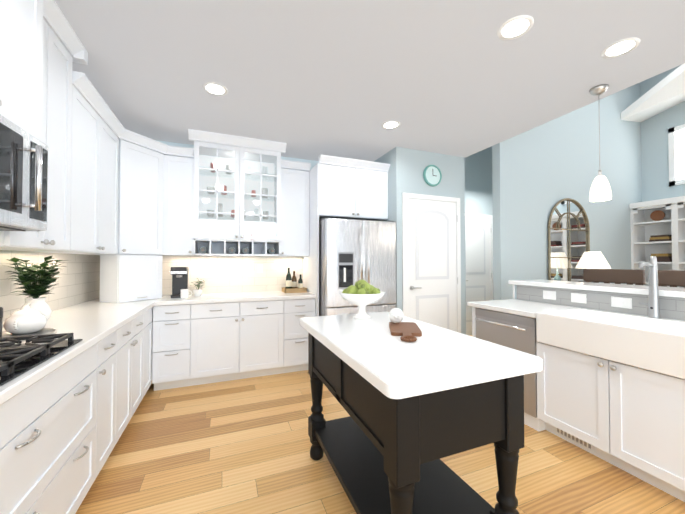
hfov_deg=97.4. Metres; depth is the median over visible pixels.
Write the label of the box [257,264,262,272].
electrical outlet
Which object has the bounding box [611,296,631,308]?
electrical outlet
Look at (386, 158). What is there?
wall
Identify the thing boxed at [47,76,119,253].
upper cabinet
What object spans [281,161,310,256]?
upper cabinet
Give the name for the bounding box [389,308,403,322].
decorative orb
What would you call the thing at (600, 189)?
pendant light
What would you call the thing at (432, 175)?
clock
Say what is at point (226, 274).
backsplash
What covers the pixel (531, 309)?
countertop
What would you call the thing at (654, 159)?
wall
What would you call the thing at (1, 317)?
pepper grinder
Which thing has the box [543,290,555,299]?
electrical outlet
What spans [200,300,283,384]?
base cabinet
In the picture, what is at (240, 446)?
floor
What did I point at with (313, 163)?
wall
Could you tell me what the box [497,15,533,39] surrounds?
recessed light
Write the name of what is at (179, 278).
coffee maker
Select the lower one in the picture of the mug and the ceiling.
the mug
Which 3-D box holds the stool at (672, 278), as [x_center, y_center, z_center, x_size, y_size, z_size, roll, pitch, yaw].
[2.739,0.730,2.397,0.440,1.235,0.500,0,-1,-22]
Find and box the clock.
[423,165,441,186]
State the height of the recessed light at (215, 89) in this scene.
0.006 m
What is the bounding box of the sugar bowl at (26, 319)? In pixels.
[3,305,46,334]
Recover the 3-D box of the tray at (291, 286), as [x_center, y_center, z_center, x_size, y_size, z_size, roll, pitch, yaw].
[-0.626,0.296,3.913,0.280,0.318,0.230,0,-1,-22]
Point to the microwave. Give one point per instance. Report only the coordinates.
(23, 179)
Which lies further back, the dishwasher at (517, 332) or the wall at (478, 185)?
the wall at (478, 185)
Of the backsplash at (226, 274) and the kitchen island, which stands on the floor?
the kitchen island
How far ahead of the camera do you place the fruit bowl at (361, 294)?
2.01 m
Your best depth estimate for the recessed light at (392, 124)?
3.13 m
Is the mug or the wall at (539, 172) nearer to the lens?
the mug
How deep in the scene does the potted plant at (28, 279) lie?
1.91 m
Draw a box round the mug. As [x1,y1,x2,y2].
[181,289,191,298]
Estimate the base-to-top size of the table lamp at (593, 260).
0.649 m
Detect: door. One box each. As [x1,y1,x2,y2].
[402,192,460,332]
[465,213,492,334]
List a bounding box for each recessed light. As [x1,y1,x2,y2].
[202,82,227,95]
[382,120,399,128]
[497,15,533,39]
[601,37,640,57]
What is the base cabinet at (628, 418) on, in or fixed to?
on the floor
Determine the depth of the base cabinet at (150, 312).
2.91 m
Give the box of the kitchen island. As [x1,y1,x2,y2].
[300,312,542,513]
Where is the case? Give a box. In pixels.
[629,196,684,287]
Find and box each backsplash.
[0,250,99,325]
[162,256,302,294]
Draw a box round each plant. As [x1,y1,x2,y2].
[2,256,66,319]
[190,278,204,295]
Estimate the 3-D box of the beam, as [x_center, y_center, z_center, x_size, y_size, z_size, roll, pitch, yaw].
[5.160,-2.775,4.210,0.578,1.040,1.798,0,-1,-22]
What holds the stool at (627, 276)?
on the floor
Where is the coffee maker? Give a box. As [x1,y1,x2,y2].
[170,267,188,297]
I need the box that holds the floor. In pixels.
[75,335,684,513]
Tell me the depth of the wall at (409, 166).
3.87 m
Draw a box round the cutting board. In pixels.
[389,322,421,341]
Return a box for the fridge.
[319,218,395,315]
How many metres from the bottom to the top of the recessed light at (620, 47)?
0.006 m
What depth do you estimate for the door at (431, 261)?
3.89 m
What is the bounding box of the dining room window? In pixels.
[668,124,684,185]
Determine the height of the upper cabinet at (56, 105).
1.360 m
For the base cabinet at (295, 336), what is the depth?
3.51 m
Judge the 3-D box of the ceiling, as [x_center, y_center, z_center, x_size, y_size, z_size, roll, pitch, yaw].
[0.687,-2.352,0.608,4.470,1.860,8.020,0,-1,-22]
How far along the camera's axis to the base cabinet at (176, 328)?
3.06 m
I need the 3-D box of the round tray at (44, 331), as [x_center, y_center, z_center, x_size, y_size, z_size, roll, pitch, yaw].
[-1.696,0.409,1.565,0.304,0.016,0.304,0,-1,-22]
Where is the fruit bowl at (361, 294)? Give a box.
[339,279,384,318]
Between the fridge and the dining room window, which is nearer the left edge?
the fridge
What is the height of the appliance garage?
0.462 m
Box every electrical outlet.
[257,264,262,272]
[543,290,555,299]
[571,293,586,303]
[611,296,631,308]
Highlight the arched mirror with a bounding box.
[548,198,589,281]
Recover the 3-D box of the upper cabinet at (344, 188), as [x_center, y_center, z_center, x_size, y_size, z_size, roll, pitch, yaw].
[0.035,0.090,4.011,0.957,2.565,0.738,0,-1,-22]
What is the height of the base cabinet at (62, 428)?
0.876 m
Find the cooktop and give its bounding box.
[0,333,82,386]
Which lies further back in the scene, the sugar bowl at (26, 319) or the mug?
the mug
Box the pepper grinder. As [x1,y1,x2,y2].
[0,307,2,337]
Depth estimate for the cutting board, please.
1.61 m
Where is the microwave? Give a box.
[0,114,47,230]
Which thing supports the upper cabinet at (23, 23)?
attached to the wall
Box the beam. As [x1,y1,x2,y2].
[621,63,684,121]
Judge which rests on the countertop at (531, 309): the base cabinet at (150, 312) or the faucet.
the faucet
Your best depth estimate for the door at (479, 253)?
5.44 m
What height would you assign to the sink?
0.226 m
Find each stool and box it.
[583,269,645,284]
[658,270,684,286]
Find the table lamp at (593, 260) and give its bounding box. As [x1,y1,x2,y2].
[575,251,610,268]
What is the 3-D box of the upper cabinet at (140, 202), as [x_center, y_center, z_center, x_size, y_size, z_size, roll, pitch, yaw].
[-2.211,-0.614,3.136,0.726,1.185,0.726,0,-1,-22]
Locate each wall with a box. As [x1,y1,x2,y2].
[156,140,318,169]
[374,150,391,220]
[392,147,465,334]
[465,146,492,218]
[492,83,641,299]
[640,65,684,201]
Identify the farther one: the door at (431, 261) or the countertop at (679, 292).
the door at (431, 261)
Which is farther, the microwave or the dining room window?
the dining room window
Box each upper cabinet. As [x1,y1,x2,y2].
[0,0,47,145]
[0,4,79,251]
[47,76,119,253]
[85,129,166,255]
[163,145,193,255]
[188,129,286,255]
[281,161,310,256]
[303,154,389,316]
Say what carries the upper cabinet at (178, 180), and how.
attached to the wall at (313, 163)
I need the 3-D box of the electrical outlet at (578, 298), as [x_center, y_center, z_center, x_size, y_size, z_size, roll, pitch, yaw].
[2.037,0.355,2.597,0.008,0.080,0.120,0,-1,-22]
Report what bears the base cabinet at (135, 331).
on the floor
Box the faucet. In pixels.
[638,256,659,318]
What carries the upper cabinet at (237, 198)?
attached to the wall
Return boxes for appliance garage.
[99,254,162,302]
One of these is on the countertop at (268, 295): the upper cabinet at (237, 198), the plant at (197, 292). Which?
the plant at (197, 292)
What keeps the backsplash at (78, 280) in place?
attached to the wall
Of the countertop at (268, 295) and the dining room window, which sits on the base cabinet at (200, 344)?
the countertop at (268, 295)
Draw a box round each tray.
[0,328,56,342]
[282,268,306,292]
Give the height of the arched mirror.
1.702 m
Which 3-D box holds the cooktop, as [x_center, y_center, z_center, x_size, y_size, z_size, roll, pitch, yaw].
[-1.397,0.385,1.050,0.525,0.049,0.760,0,-1,-22]
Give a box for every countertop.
[0,298,159,404]
[156,291,315,305]
[467,299,684,321]
[508,279,684,297]
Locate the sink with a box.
[536,308,684,378]
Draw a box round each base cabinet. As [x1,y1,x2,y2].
[0,339,103,513]
[104,326,123,463]
[120,310,147,436]
[148,307,152,388]
[152,304,199,390]
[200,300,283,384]
[284,298,314,372]
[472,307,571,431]
[544,315,684,501]
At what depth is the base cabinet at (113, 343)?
1.93 m
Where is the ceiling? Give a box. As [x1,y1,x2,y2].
[54,0,684,161]
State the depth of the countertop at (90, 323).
1.86 m
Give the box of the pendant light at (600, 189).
[589,84,611,201]

